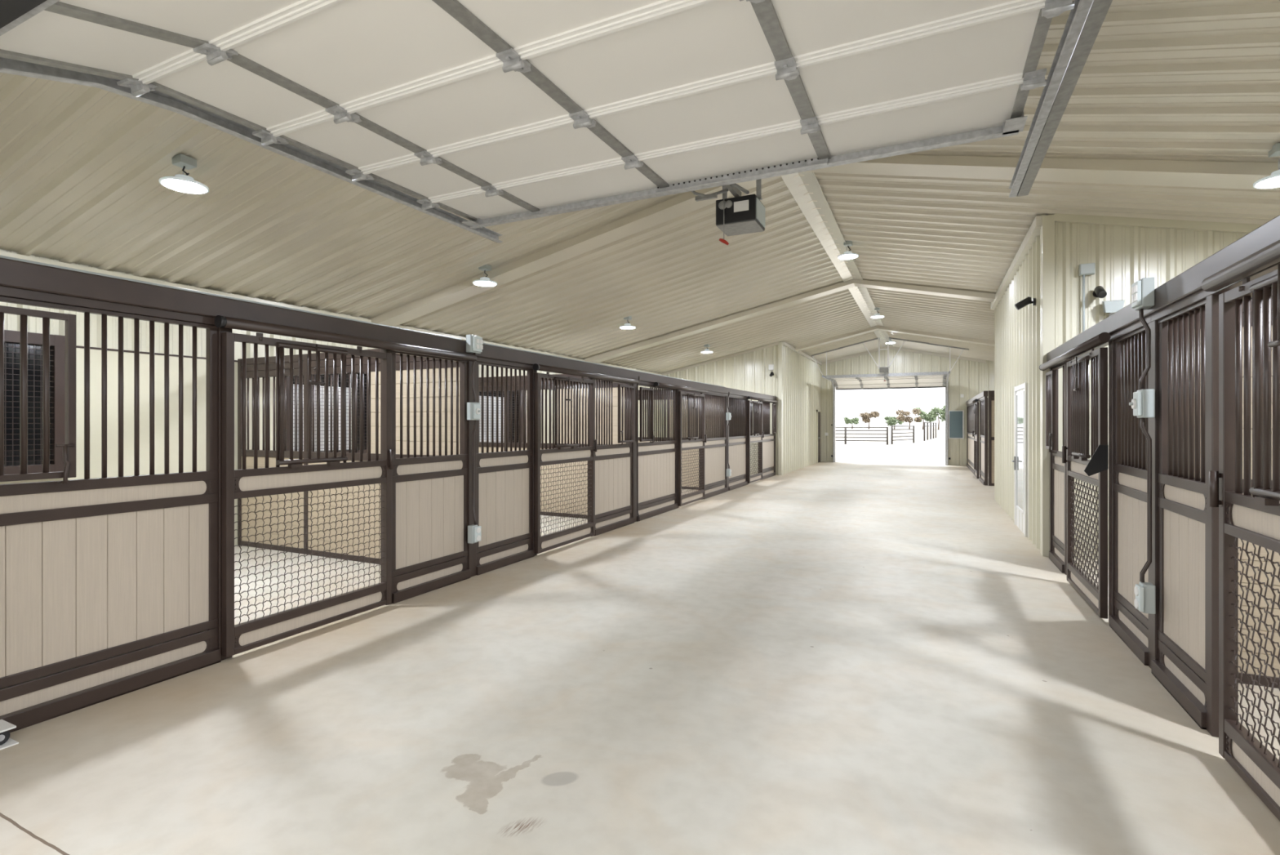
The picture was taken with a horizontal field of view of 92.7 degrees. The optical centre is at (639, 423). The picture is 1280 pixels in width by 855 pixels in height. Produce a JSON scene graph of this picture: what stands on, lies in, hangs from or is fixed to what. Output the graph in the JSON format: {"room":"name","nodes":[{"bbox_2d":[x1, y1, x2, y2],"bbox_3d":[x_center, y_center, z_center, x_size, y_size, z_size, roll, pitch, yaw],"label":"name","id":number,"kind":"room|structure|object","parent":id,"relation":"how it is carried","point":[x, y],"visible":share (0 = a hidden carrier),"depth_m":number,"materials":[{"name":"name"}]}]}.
{"room":"farm building","nodes":[
{"label":"farm building","id":0,"kind":"room"},
{"bbox_2d":[0,248,660,545],"bbox_3d":[-1.583,-0.088,14.812,0.102,3.376,24.580,0,0,25],"label":"wall","id":1,"kind":"structure","parent":0,"point":[11,322],"depth_m":6.66,"materials":[{"name":"metal"}]},
{"bbox_2d":[4,329,64,474],"bbox_3d":[-5.972,-0.180,5.345,0.090,1.360,1.450,0,0,25],"label":"window","id":2,"kind":"structure","parent":1,"relation":"in","point":[11,338],"depth_m":5.80,"materials":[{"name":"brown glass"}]},
{"bbox_2d":[286,372,366,453],"bbox_3d":[-4.353,-0.180,8.766,0.090,1.360,1.580,0,0,25],"label":"window","id":3,"kind":"structure","parent":1,"relation":"in","point":[358,373],"depth_m":8.62,"materials":[{"name":"brown glass"}]},
{"bbox_2d":[0,250,661,374],"bbox_3d":[-3.017,-1.555,11.646,0.080,0.049,17.230,0,0,25],"label":"trim","id":4,"kind":"structure","parent":1,"relation":"attached to","point":[2,253],"depth_m":7.38,"materials":[{"name":"metal"}]},
{"bbox_2d":[479,390,523,442],"bbox_3d":[-2.806,-0.180,12.033,0.090,1.360,1.550,0,0,25],"label":"window","id":5,"kind":"structure","parent":1,"relation":"in","point":[517,391],"depth_m":12.07,"materials":[{"name":"brown glass"}]},
{"bbox_2d":[0,461,1279,854],"bbox_3d":[3.353,1.600,10.002,15.500,0.200,28.950,0,0,25],"label":"floor","id":6,"kind":"structure","parent":0,"point":[822,657],"depth_m":3.13,"materials":[{"name":"concrete"}]},
{"bbox_2d":[0,719,18,749],"bbox_3d":[-3.030,1.458,2.807,0.160,0.083,0.200,0,0,25],"label":"guide","id":7,"kind":"object","parent":6,"relation":"on","point":[6,741],"visible":1,"depth_m":2.85,"materials":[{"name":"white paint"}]},
{"bbox_2d":[0,295,221,732],"bbox_3d":[-3.009,0.441,3.087,0.138,2.118,1.685,0,0,25],"label":"panel","id":8,"kind":"object","parent":6,"relation":"on","point":[108,585],"visible":1,"depth_m":3.33,"materials":[{"name":"brown wood"}]},
{"bbox_2d":[0,257,477,361],"bbox_3d":[-2.496,-0.698,4.155,0.173,0.199,4.055,0,0,25],"label":"header beam","id":9,"kind":"structure","parent":8,"relation":"on","point":[18,279],"depth_m":3.73,"materials":[{"name":"brown metal"}]},
{"bbox_2d":[0,255,462,340],"bbox_3d":[-2.494,-0.808,4.268,0.020,0.020,3.580,0,0,25],"label":"conduit","id":10,"kind":"object","parent":9,"relation":"on","point":[1,256],"visible":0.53,"depth_m":3.74,"materials":[{"name":"grey plastic"}]},
{"bbox_2d":[222,332,393,657],"bbox_3d":[-2.322,0.435,4.425,0.096,2.070,1.305,0,0,25],"label":"door","id":11,"kind":"structure","parent":9,"relation":"hanging from","point":[245,482],"depth_m":4.25,"materials":[{"name":"brown metal"}]},
{"bbox_2d":[466,334,483,353],"bbox_3d":[-1.603,-0.770,5.915,0.088,0.170,0.150,0,0,25],"label":"box","id":12,"kind":"object","parent":9,"relation":"attached to","point":[474,344],"visible":1,"depth_m":5.86,"materials":[{"name":"grey plastic"}]},
{"bbox_2d":[217,327,231,660],"bbox_3d":[-2.671,0.435,3.903,0.072,2.130,0.080,0,0,25],"label":"post","id":13,"kind":"object","parent":6,"relation":"on","point":[220,330],"visible":0.24,"depth_m":3.86,"materials":[{"name":"brown metal"}]},
{"bbox_2d":[237,348,461,564],"bbox_3d":[-3.337,0.350,6.797,3.590,2.300,0.060,0,0,25],"label":"wall","id":14,"kind":"structure","parent":6,"relation":"on","point":[272,360],"depth_m":6.84,"materials":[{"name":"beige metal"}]},
{"bbox_2d":[380,348,392,604],"bbox_3d":[-2.112,0.435,5.083,0.072,2.130,0.060,0,0,25],"label":"post","id":15,"kind":"object","parent":6,"relation":"on","point":[381,350],"visible":0.22,"depth_m":5.07,"materials":[{"name":"brown metal"}]},
{"bbox_2d":[391,351,470,603],"bbox_3d":[-1.886,0.441,5.529,0.080,2.118,0.940,0,0,25],"label":"panel","id":16,"kind":"object","parent":6,"relation":"on","point":[430,493],"visible":0.78,"depth_m":5.50,"materials":[{"name":"brown wood"}]},
{"bbox_2d":[467,360,476,577],"bbox_3d":[-1.674,0.435,6.009,0.072,2.130,0.110,0,0,25],"label":"post","id":17,"kind":"object","parent":6,"relation":"on","point":[472,548],"visible":0.38,"depth_m":5.97,"materials":[{"name":"brown metal"}]},
{"bbox_2d":[466,402,480,419],"bbox_3d":[-1.599,-0.120,5.913,0.110,0.170,0.120,0,0,25],"label":"switch box","id":18,"kind":"object","parent":17,"relation":"attached to","point":[473,409],"visible":0.98,"depth_m":5.87,"materials":[{"name":"grey plastic"}]},
{"bbox_2d":[467,524,480,543],"bbox_3d":[-1.605,1.070,5.924,0.090,0.170,0.104,0,0,25],"label":"outlet box","id":19,"kind":"object","parent":17,"relation":"attached to","point":[473,531],"visible":1,"depth_m":5.89,"materials":[{"name":"grey plastic"}]},
{"bbox_2d":[472,419,476,524],"bbox_3d":[-1.611,0.472,5.936,0.058,1.015,0.026,0,0,43],"label":"conduit","id":20,"kind":"object","parent":17,"relation":"attached to","point":[475,420],"visible":1,"depth_m":5.94,"materials":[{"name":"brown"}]},
{"bbox_2d":[476,361,534,574],"bbox_3d":[-1.433,0.441,6.486,0.080,2.118,0.958,0,0,25],"label":"panel","id":21,"kind":"object","parent":6,"relation":"on","point":[504,478],"visible":0.9,"depth_m":6.45,"materials":[{"name":"brown wood"}]},
{"bbox_2d":[532,368,537,555],"bbox_3d":[-1.223,0.435,6.961,0.072,2.130,0.070,0,0,25],"label":"post","id":22,"kind":"object","parent":6,"relation":"on","point":[534,371],"visible":0.37,"depth_m":6.92,"materials":[{"name":"brown metal"}]},
{"bbox_2d":[478,373,628,518],"bbox_3d":[-1.771,0.350,10.105,3.590,2.300,0.060,0,0,25],"label":"wall","id":23,"kind":"structure","parent":6,"relation":"on","point":[615,385],"depth_m":9.83,"materials":[{"name":"beige metal"}]},
{"bbox_2d":[587,377,594,536],"bbox_3d":[-0.657,0.435,8.156,0.072,2.130,0.060,0,0,25],"label":"post","id":24,"kind":"object","parent":6,"relation":"on","point":[588,378],"visible":0.2,"depth_m":8.13,"materials":[{"name":"brown metal"}]},
{"bbox_2d":[594,377,635,535],"bbox_3d":[-0.351,0.441,8.702,0.138,2.118,1.190,0,0,25],"label":"panel","id":25,"kind":"object","parent":6,"relation":"on","point":[613,462],"visible":0.82,"depth_m":8.73,"materials":[{"name":"wood"}]},
{"bbox_2d":[475,343,639,383],"bbox_3d":[-0.845,-0.698,7.641,0.173,0.199,3.660,0,0,25],"label":"header beam","id":26,"kind":"structure","parent":25,"relation":"on","point":[490,353],"depth_m":7.15,"materials":[{"name":"brown metal"}]},
{"bbox_2d":[534,371,596,553],"bbox_3d":[-0.875,0.435,7.481,0.096,2.070,1.305,0,0,25],"label":"door","id":27,"kind":"structure","parent":26,"relation":"hanging from","point":[561,455],"depth_m":7.39,"materials":[{"name":"brown metal"}]},
{"bbox_2d":[632,383,636,521],"bbox_3d":[-0.107,0.435,9.317,0.072,2.130,0.130,0,0,25],"label":"post","id":28,"kind":"object","parent":6,"relation":"on","point":[634,444],"visible":0.3,"depth_m":9.31,"materials":[{"name":"brown metal"}]},
{"bbox_2d":[636,376,639,520],"bbox_3d":[-0.025,0.380,9.285,0.058,2.200,0.026,0,0,43],"label":"conduit","id":29,"kind":"object","parent":28,"relation":"attached to","point":[638,376],"visible":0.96,"depth_m":9.29,"materials":[{"name":"brown metal"}]},
{"bbox_2d":[636,383,678,521],"bbox_3d":[0.315,0.441,10.107,0.138,2.118,1.660,0,0,25],"label":"panel","id":30,"kind":"object","parent":6,"relation":"on","point":[657,460],"visible":0.84,"depth_m":10.10,"materials":[{"name":"brown wood"}]},
{"bbox_2d":[636,371,728,395],"bbox_3d":[0.953,-0.698,11.440,0.173,0.199,4.745,0,0,25],"label":"header beam","id":31,"kind":"structure","parent":30,"relation":"on","point":[656,380],"depth_m":10.82,"materials":[{"name":"brown metal"}]},
{"bbox_2d":[483,342,724,386],"bbox_3d":[0.099,-0.808,9.745,0.020,0.020,8.200,0,0,25],"label":"conduit","id":32,"kind":"object","parent":31,"relation":"on","point":[483,343],"visible":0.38,"depth_m":7.97,"materials":[{"name":"grey plastic"}]},
{"bbox_2d":[678,390,706,506],"bbox_3d":[1.001,0.435,11.445,0.096,2.070,1.305,0,0,25],"label":"door","id":33,"kind":"structure","parent":31,"relation":"hanging from","point":[688,443],"depth_m":11.36,"materials":[{"name":"brown metal"}]},
{"bbox_2d":[638,389,711,489],"bbox_3d":[0.259,0.350,14.393,3.590,2.300,0.060,0,0,25],"label":"wall","id":34,"kind":"structure","parent":6,"relation":"on","point":[691,450],"depth_m":13.95,"materials":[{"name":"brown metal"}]},
{"bbox_2d":[676,389,679,506],"bbox_3d":[0.648,0.435,10.912,0.072,2.130,0.080,0,0,25],"label":"post","id":35,"kind":"object","parent":6,"relation":"on","point":[677,390],"visible":0.26,"depth_m":10.89,"materials":[{"name":"brown metal"}]},
{"bbox_2d":[703,392,727,498],"bbox_3d":[1.570,0.441,12.827,0.080,2.118,1.550,0,0,25],"label":"panel","id":36,"kind":"object","parent":6,"relation":"on","point":[715,446],"visible":0.73,"depth_m":12.93,"materials":[{"name":"brown wood"}]},
{"bbox_2d":[725,395,728,490],"bbox_3d":[1.923,0.435,13.606,0.072,2.130,0.160,0,0,25],"label":"post","id":37,"kind":"object","parent":6,"relation":"on","point":[726,408],"visible":0.42,"depth_m":13.53,"materials":[{"name":"brown metal"}]},
{"bbox_2d":[728,395,747,490],"bbox_3d":[2.298,0.441,14.364,0.080,2.118,1.532,0,0,25],"label":"panel","id":38,"kind":"object","parent":6,"relation":"on","point":[737,406],"visible":0.81,"depth_m":14.39,"materials":[{"name":"brown wood"}]},
{"bbox_2d":[760,400,776,479],"bbox_3d":[3.592,0.441,17.031,0.138,2.118,1.620,0,0,25],"label":"panel","id":39,"kind":"object","parent":6,"relation":"on","point":[768,441],"visible":0.75,"depth_m":17.10,"materials":[{"name":"brown wood"}]},
{"bbox_2d":[728,387,777,402],"bbox_3d":[2.974,-0.698,15.708,0.173,0.199,4.700,0,0,25],"label":"header beam","id":40,"kind":"structure","parent":39,"relation":"on","point":[733,392],"depth_m":15.24,"materials":[{"name":"brown metal"}]},
{"bbox_2d":[747,399,764,483],"bbox_3d":[2.978,0.435,15.620,0.096,2.070,1.305,0,0,25],"label":"door","id":41,"kind":"structure","parent":40,"relation":"hanging from","point":[757,406],"depth_m":15.53,"materials":[{"name":"brown metal"}]},
{"bbox_2d":[966,403,973,473],"bbox_3d":[10.736,0.441,19.756,0.080,2.118,4.300,0,0,25],"label":"panel","id":42,"kind":"object","parent":6,"relation":"on","point":[970,464],"visible":0.66,"depth_m":20.05,"materials":[{"name":"brown wood"}]},
{"bbox_2d":[965,391,987,406],"bbox_3d":[10.019,-0.698,18.325,0.173,0.199,7.700,0,0,25],"label":"header beam","id":43,"kind":"structure","parent":42,"relation":"on","point":[984,394],"depth_m":16.56,"materials":[{"name":"brown metal"}]},
{"bbox_2d":[972,401,978,478],"bbox_3d":[9.327,0.435,16.960,0.096,2.070,1.240,0,0,25],"label":"door","id":44,"kind":"structure","parent":43,"relation":"hanging from","point":[975,433],"depth_m":16.74,"materials":[{"name":"brown metal"}]},
{"bbox_2d":[978,398,984,484],"bbox_3d":[8.753,0.441,15.567,0.080,2.118,1.470,0,0,25],"label":"panel","id":45,"kind":"object","parent":6,"relation":"on","point":[981,478],"visible":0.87,"depth_m":15.76,"materials":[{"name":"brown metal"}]},
{"bbox_2d":[984,397,987,484],"bbox_3d":[8.434,0.435,14.860,0.072,2.130,0.080,0,0,25],"label":"post","id":46,"kind":"object","parent":6,"relation":"on","point":[986,398],"visible":1,"depth_m":14.82,"materials":[{"name":"brown metal"}]},
{"bbox_2d":[988,390,994,485],"bbox_3d":[10.067,0.350,14.043,3.560,2.300,0.060,0,0,25],"label":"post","id":47,"kind":"structure","parent":6,"relation":"on","point":[991,393],"depth_m":14.76,"materials":[{"name":"brown metal"}]},
{"bbox_2d":[1049,368,1058,551],"bbox_3d":[4.626,0.435,6.816,0.072,2.130,0.070,0,0,25],"label":"post","id":48,"kind":"object","parent":6,"relation":"on","point":[1051,369],"visible":0.14,"depth_m":6.79,"materials":[{"name":"brown metal"}]},
{"bbox_2d":[1045,362,1064,573],"bbox_3d":[4.411,0.441,6.464,0.138,2.118,0.740,0,0,25],"label":"panel","id":49,"kind":"object","parent":6,"relation":"on","point":[1056,555],"visible":0.65,"depth_m":6.48,"materials":[{"name":"beige wood"}]},
{"bbox_2d":[1039,302,1151,370],"bbox_3d":[3.857,-0.698,5.310,0.173,0.199,3.500,0,0,25],"label":"header beam","id":50,"kind":"structure","parent":49,"relation":"on","point":[1126,321],"depth_m":4.70,"materials":[{"name":"brown metal"}]},
{"bbox_2d":[1062,346,1108,618],"bbox_3d":[3.720,0.435,5.182,0.150,2.070,1.248,0,0,25],"label":"door","id":51,"kind":"structure","parent":50,"relation":"hanging from","point":[1094,470],"depth_m":4.97,"materials":[{"name":"brown metal"}]},
{"bbox_2d":[1064,360,1069,574],"bbox_3d":[4.275,0.435,6.075,0.072,2.130,0.070,0,0,25],"label":"post","id":52,"kind":"object","parent":6,"relation":"on","point":[1066,362],"visible":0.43,"depth_m":6.06,"materials":[{"name":"brown metal"}]},
{"bbox_2d":[1108,339,1115,622],"bbox_3d":[3.554,0.435,4.552,0.072,2.130,0.100,0,0,25],"label":"post","id":53,"kind":"object","parent":6,"relation":"on","point":[1111,344],"visible":0.31,"depth_m":4.54,"materials":[{"name":"brown metal"}]},
{"bbox_2d":[1109,327,1148,665],"bbox_3d":[3.344,0.441,4.142,0.080,2.118,0.820,0,0,25],"label":"panel","id":54,"kind":"object","parent":6,"relation":"on","point":[1130,624],"visible":0.61,"depth_m":4.18,"materials":[{"name":"beige wood"}]},
{"bbox_2d":[1148,320,1158,667],"bbox_3d":[3.154,0.435,3.707,0.072,2.130,0.130,0,0,25],"label":"post","id":55,"kind":"object","parent":6,"relation":"on","point":[1153,326],"visible":0.34,"depth_m":3.67,"materials":[{"name":"brown metal"}]},
{"bbox_2d":[1128,388,1155,417],"bbox_3d":[3.021,-0.120,3.681,0.110,0.170,0.120,0,0,25],"label":"switch box","id":56,"kind":"object","parent":55,"relation":"attached to","point":[1143,402],"visible":1,"depth_m":3.63,"materials":[{"name":"grey plastic"}]},
{"bbox_2d":[1133,581,1155,613],"bbox_3d":[3.014,1.040,3.643,0.090,0.170,0.104,0,0,25],"label":"outlet box","id":57,"kind":"object","parent":55,"relation":"attached to","point":[1144,602],"visible":1,"depth_m":3.61,"materials":[{"name":"grey plastic"}]},
{"bbox_2d":[1138,308,1151,388],"bbox_3d":[3.041,-0.450,3.675,0.048,0.480,0.050,0,0,25],"label":"conduit","id":58,"kind":"object","parent":55,"relation":"attached to","point":[1141,317],"visible":1,"depth_m":3.66,"materials":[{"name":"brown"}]},
{"bbox_2d":[1139,417,1151,582],"bbox_3d":[3.033,0.458,3.657,0.048,0.985,0.050,0,0,25],"label":"conduit","id":59,"kind":"object","parent":55,"relation":"attached to","point":[1142,426],"visible":0.98,"depth_m":3.63,"materials":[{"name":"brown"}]},
{"bbox_2d":[1151,298,1206,728],"bbox_3d":[2.954,0.441,3.318,0.080,2.118,0.745,0,0,25],"label":"panel","id":60,"kind":"object","parent":6,"relation":"on","point":[1180,668],"visible":0.73,"depth_m":3.32,"materials":[{"name":"brown metal"}]},
{"bbox_2d":[1206,293,1219,737],"bbox_3d":[2.792,0.435,2.943,0.072,2.130,0.070,0,0,25],"label":"post","id":61,"kind":"object","parent":6,"relation":"on","point":[1212,300],"visible":0.5,"depth_m":2.93,"materials":[{"name":"brown metal"}]},
{"bbox_2d":[1200,288,1279,688],"bbox_3d":[4.804,0.350,2.926,3.560,2.300,0.060,0,0,25],"label":"wall","id":62,"kind":"structure","parent":6,"relation":"on","point":[1269,568],"depth_m":3.50,"materials":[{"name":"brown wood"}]},
{"bbox_3d":[1.742,0.441,0.758,0.080,2.118,1.540,0,0,25],"label":"screen","id":63,"kind":"object","parent":6,"relation":"on","visible":0},
{"bbox_2d":[1146,214,1279,321],"bbox_3d":[2.244,-0.698,1.903,0.173,0.199,4.040,0,0,25],"label":"header beam","id":64,"kind":"structure","parent":63,"relation":"on","point":[1256,254],"depth_m":2.71,"materials":[{"name":"brown metal"}]},
{"bbox_2d":[1131,276,1154,310],"bbox_3d":[3.025,-0.780,3.679,0.088,0.170,0.150,0,0,25],"label":"box","id":65,"kind":"object","parent":64,"relation":"attached to","point":[1143,290],"visible":0.98,"depth_m":3.62,"materials":[{"name":"grey plastic"}]},
{"bbox_2d":[1208,263,1279,820],"bbox_3d":[2.322,0.435,2.165,0.096,2.070,1.240,0,0,25],"label":"door","id":66,"kind":"structure","parent":64,"relation":"hanging from","point":[1254,518],"depth_m":2.53,"materials":[{"name":"brown metal"}]},
{"bbox_2d":[0,0,1279,373],"bbox_3d":[4.151,-2.268,12.097,12.630,1.384,24.280,0,0,25],"label":"ceiling","id":67,"kind":"structure","parent":0,"point":[82,167],"depth_m":6.56,"materials":[{"name":"metal"}]},
{"bbox_2d":[159,153,208,194],"bbox_3d":[-3.629,-1.999,4.860,0.320,0.234,0.320,0,0,25],"label":"pendant light","id":68,"kind":"object","parent":67,"relation":"hanging from","point":[183,183],"visible":0.98,"depth_m":4.83,"materials":[{"name":"grey plastic"}]},
{"bbox_2d":[0,57,502,242],"bbox_3d":[-2.113,-0.130,3.903,0.120,3.220,3.754,0,0,25],"label":"overhead track","id":69,"kind":"object","parent":67,"relation":"hanging from","point":[156,98],"visible":0.76,"depth_m":3.40,"materials":[{"name":"metal"}]},
{"bbox_2d":[472,264,497,286],"bbox_3d":[-2.072,-1.989,8.150,0.320,0.254,0.320,0,0,25],"label":"pendant light","id":70,"kind":"object","parent":67,"relation":"hanging from","point":[484,281],"visible":0.99,"depth_m":8.11,"materials":[{"name":"grey plastic"}]},
{"bbox_2d":[691,178,764,244],"bbox_3d":[-0.014,-2.141,3.337,0.492,1.477,3.900,0,0,25],"label":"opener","id":71,"kind":"object","parent":67,"relation":"hanging from","point":[739,215],"visible":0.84,"depth_m":4.80,"materials":[{"name":"black plastic"}]},
{"bbox_2d":[584,279,995,363],"bbox_3d":[4.354,-2.204,12.527,12.590,1.456,0.330,0,0,25],"label":"beam","id":72,"kind":"structure","parent":67,"relation":"attached to","point":[968,295],"depth_m":12.94,"materials":[{"name":"metal"}]},
{"bbox_2d":[370,154,1279,326],"bbox_3d":[1.624,-2.204,6.760,12.590,1.456,0.330,0,0,25],"label":"ceiling beam","id":73,"kind":"structure","parent":67,"relation":"attached to","point":[1199,174],"depth_m":6.10,"materials":[{"name":"metal"}]},
{"bbox_2d":[781,172,893,346],"bbox_3d":[4.191,-2.904,12.078,0.370,0.044,24.180,0,0,25],"label":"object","id":74,"kind":"structure","parent":67,"relation":"attached to","point":[793,184],"depth_m":9.20,"materials":[{"name":"beige metal"}]},
{"bbox_2d":[837,240,858,259],"bbox_3d":[3.329,-2.788,9.765,0.320,0.254,0.320,0,0,25],"label":"pendant light","id":75,"kind":"object","parent":67,"relation":"hanging from","point":[848,255],"visible":0.98,"depth_m":9.72,"materials":[{"name":"grey plastic"}]},
{"bbox_2d":[793,325,994,351],"bbox_3d":[7.136,-2.204,18.401,12.590,1.456,0.330,0,0,25],"label":"trim","id":76,"kind":"structure","parent":67,"relation":"attached to","point":[877,327],"depth_m":18.07,"materials":[{"name":"metal"}]},
{"bbox_2d":[1008,0,1112,197],"bbox_3d":[1.806,-0.135,2.435,0.120,3.230,4.454,0,0,25],"label":"overhead track","id":77,"kind":"object","parent":67,"relation":"hanging from","point":[1084,23],"visible":1,"depth_m":2.98,"materials":[{"name":"metal"}]},
{"bbox_2d":[0,0,1074,228],"bbox_3d":[-0.283,-1.625,2.884,4.004,0.350,3.170,0,0,25],"label":"door","id":78,"kind":"structure","parent":77,"relation":"attached to","point":[485,113],"depth_m":2.94,"materials":[{"name":"white"}]},
{"bbox_2d":[1253,142,1279,188],"bbox_3d":[4.945,-2.004,4.696,0.320,0.284,0.320,0,0,25],"label":"pendant light","id":79,"kind":"object","parent":67,"relation":"hanging from","point":[1271,181],"visible":1,"depth_m":4.71,"materials":[{"name":"grey plastic"}]},
{"bbox_2d":[660,341,780,475],"bbox_3d":[2.372,-0.546,18.610,3.800,4.092,0.030,0,0,25],"label":"wall","id":80,"kind":"structure","parent":0,"point":[750,371],"depth_m":18.23,"materials":[{"name":"metal"}]},
{"bbox_2d":[661,342,777,375],"bbox_3d":[2.345,-1.944,18.612,3.750,0.865,0.050,0,0,25],"label":"trim","id":81,"kind":"structure","parent":80,"relation":"attached to","point":[776,343],"depth_m":18.54,"materials":[{"name":"metal"}]},
{"bbox_2d":[781,341,820,474],"bbox_3d":[5.617,-0.488,20.935,0.036,3.976,6.950,0,0,25],"label":"wall","id":82,"kind":"structure","parent":0,"point":[801,375],"depth_m":20.36,"materials":[{"name":"metal"}]},
{"bbox_2d":[777,342,782,475],"bbox_3d":[4.098,-0.433,17.809,0.105,3.866,0.100,0,0,25],"label":"trim","id":83,"kind":"structure","parent":82,"relation":"attached to","point":[780,344],"depth_m":17.76,"materials":[{"name":"metal"}]},
{"bbox_2d":[816,409,820,462],"bbox_3d":[6.950,0.485,23.695,0.125,2.030,0.740,0,0,25],"label":"door","id":84,"kind":"structure","parent":82,"relation":"in","point":[818,411],"depth_m":23.59,"materials":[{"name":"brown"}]},
{"bbox_2d":[820,346,994,466],"bbox_3d":[9.362,-0.765,23.104,12.790,4.730,0.184,0,0,25],"label":"wall","id":85,"kind":"structure","parent":0,"point":[967,378],"depth_m":22.45,"materials":[{"name":"metal"}]},
{"bbox_2d":[838,337,929,381],"bbox_3d":[8.706,-2.161,21.672,2.850,1.488,2.773,0,0,25],"label":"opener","id":86,"kind":"object","parent":85,"relation":"hanging from","point":[882,369],"visible":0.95,"depth_m":20.44,"materials":[{"name":"metal"}]},
{"bbox_2d":[832,380,947,465],"bbox_3d":[9.391,-0.050,23.059,4.000,3.100,0.240,0,0,25],"label":"trim","id":87,"kind":"structure","parent":85,"relation":"attached to","point":[946,380],"depth_m":23.78,"materials":[{"name":"metal"}]},
{"bbox_2d":[821,346,985,364],"bbox_3d":[9.650,-2.538,22.831,5.705,0.775,0.050,0,0,25],"label":"trim","id":88,"kind":"structure","parent":85,"relation":"attached to","point":[886,347],"depth_m":22.64,"materials":[{"name":"metal"}]},
{"bbox_2d":[946,370,950,464],"bbox_3d":[10.515,-0.102,20.809,0.049,3.164,2.814,0,0,25],"label":"overhead track","id":89,"kind":"object","parent":85,"relation":"attached to","point":[948,372],"visible":0.97,"depth_m":22.02,"materials":[{"name":"metal"}]},
{"bbox_2d":[826,371,947,390],"bbox_3d":[8.822,-1.505,21.802,3.832,0.390,2.520,0,0,25],"label":"door","id":90,"kind":"structure","parent":89,"relation":"attached to","point":[934,379],"depth_m":22.24,"materials":[{"name":"white metal"}]},
{"bbox_2d":[948,409,964,438],"bbox_3d":[11.404,0.030,22.007,0.500,1.020,0.060,0,0,25],"label":"window","id":91,"kind":"structure","parent":85,"relation":"in","point":[956,418],"depth_m":21.99,"materials":[{"name":"white paint"}]},
{"bbox_2d":[994,213,1046,552],"bbox_3d":[5.799,-0.481,9.475,0.036,3.962,5.610,0,0,25],"label":"wall","id":92,"kind":"structure","parent":0,"point":[1017,333],"depth_m":8.73,"materials":[{"name":"metal"}]},
{"bbox_2d":[991,214,1046,309],"bbox_3d":[5.770,-2.312,9.489,0.100,0.120,5.610,0,0,25],"label":"trim","id":93,"kind":"structure","parent":92,"relation":"attached to","point":[1033,231],"depth_m":8.33,"materials":[{"name":"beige metal"}]},
{"bbox_2d":[1011,382,1028,537],"bbox_3d":[5.357,0.475,8.594,0.122,2.050,1.120,0,0,25],"label":"door","id":94,"kind":"structure","parent":92,"relation":"in","point":[1020,460],"depth_m":8.46,"materials":[{"name":"white paint"}]},
{"bbox_2d":[1040,214,1054,556],"bbox_3d":[4.632,-0.426,6.929,0.117,3.852,0.110,0,0,25],"label":"trim","id":95,"kind":"structure","parent":92,"relation":"attached to","point":[1047,228],"depth_m":6.89,"materials":[{"name":"metal"}]},
{"bbox_2d":[1048,214,1248,559],"bbox_3d":[6.274,-0.539,6.130,3.645,4.078,0.030,0,0,25],"label":"wall","id":96,"kind":"structure","parent":0,"point":[1122,255],"depth_m":6.69,"materials":[{"name":"metal"}]},
{"bbox_2d":[1079,262,1095,332],"bbox_3d":[4.923,-1.255,6.718,0.140,1.010,0.062,0,0,25],"label":"wall box","id":97,"kind":"object","parent":96,"relation":"attached to","point":[1089,268],"visible":0.94,"depth_m":6.72,"materials":[{"name":"grey plastic"}]},
{"bbox_2d":[1102,299,1124,315],"bbox_3d":[5.093,-1.245,6.573,0.180,0.170,0.140,0,0,25],"label":"floodlight","id":98,"kind":"object","parent":96,"relation":"attached to","point":[1111,307],"visible":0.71,"depth_m":6.53,"materials":[{"name":"grey plastic"}]},
{"bbox_2d":[1053,213,1262,233],"bbox_3d":[6.292,-1.940,6.110,3.595,0.847,0.050,0,0,25],"label":"trim","id":99,"kind":"structure","parent":96,"relation":"attached to","point":[1237,228],"depth_m":6.47,"materials":[{"name":"metal"}]},
{"label":"outside","id":100,"kind":"structure","parent":0,"visible":0},
{"bbox_2d":[835,426,945,464],"bbox_3d":[75.943,1.650,160.406,320.000,0.200,305.050,0,0,25],"label":"ground","id":101,"kind":"structure","parent":100,"point":[930,451],"depth_m":37.79,"materials":[{"name":"white"}]},
{"bbox_2d":[835,426,888,444],"bbox_3d":[14.095,0.890,46.434,8.944,1.320,0.149,0,0,19],"label":"fence","id":102,"kind":"object","parent":101,"relation":"on","point":[845,430],"visible":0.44,"depth_m":45.56,"materials":[{"name":"grey metal"}]},
{"bbox_2d":[890,425,915,444],"bbox_3d":[20.517,0.850,47.543,0.150,1.400,4.856,0,0,43],"label":"fence","id":103,"kind":"object","parent":101,"relation":"on","point":[891,426],"visible":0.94,"depth_m":47.34,"materials":[{"name":"grey metal"}]},
{"bbox_2d":[895,408,922,428],"bbox_3d":[70.570,-1.239,160.171,6.499,5.600,4.813,0,0,25],"label":"tree","id":104,"kind":"object","parent":101,"relation":"on","point":[900,416],"visible":1,"depth_m":159.57,"materials":[{"name":"brown plant"}]},
{"bbox_2d":[930,404,945,429],"bbox_3d":[76.088,-1.631,154.129,5.138,6.381,4.808,0,0,25],"label":"tree","id":105,"kind":"object","parent":101,"relation":"on","point":[935,411],"visible":0.64,"depth_m":153.94,"materials":[{"name":"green plant"}]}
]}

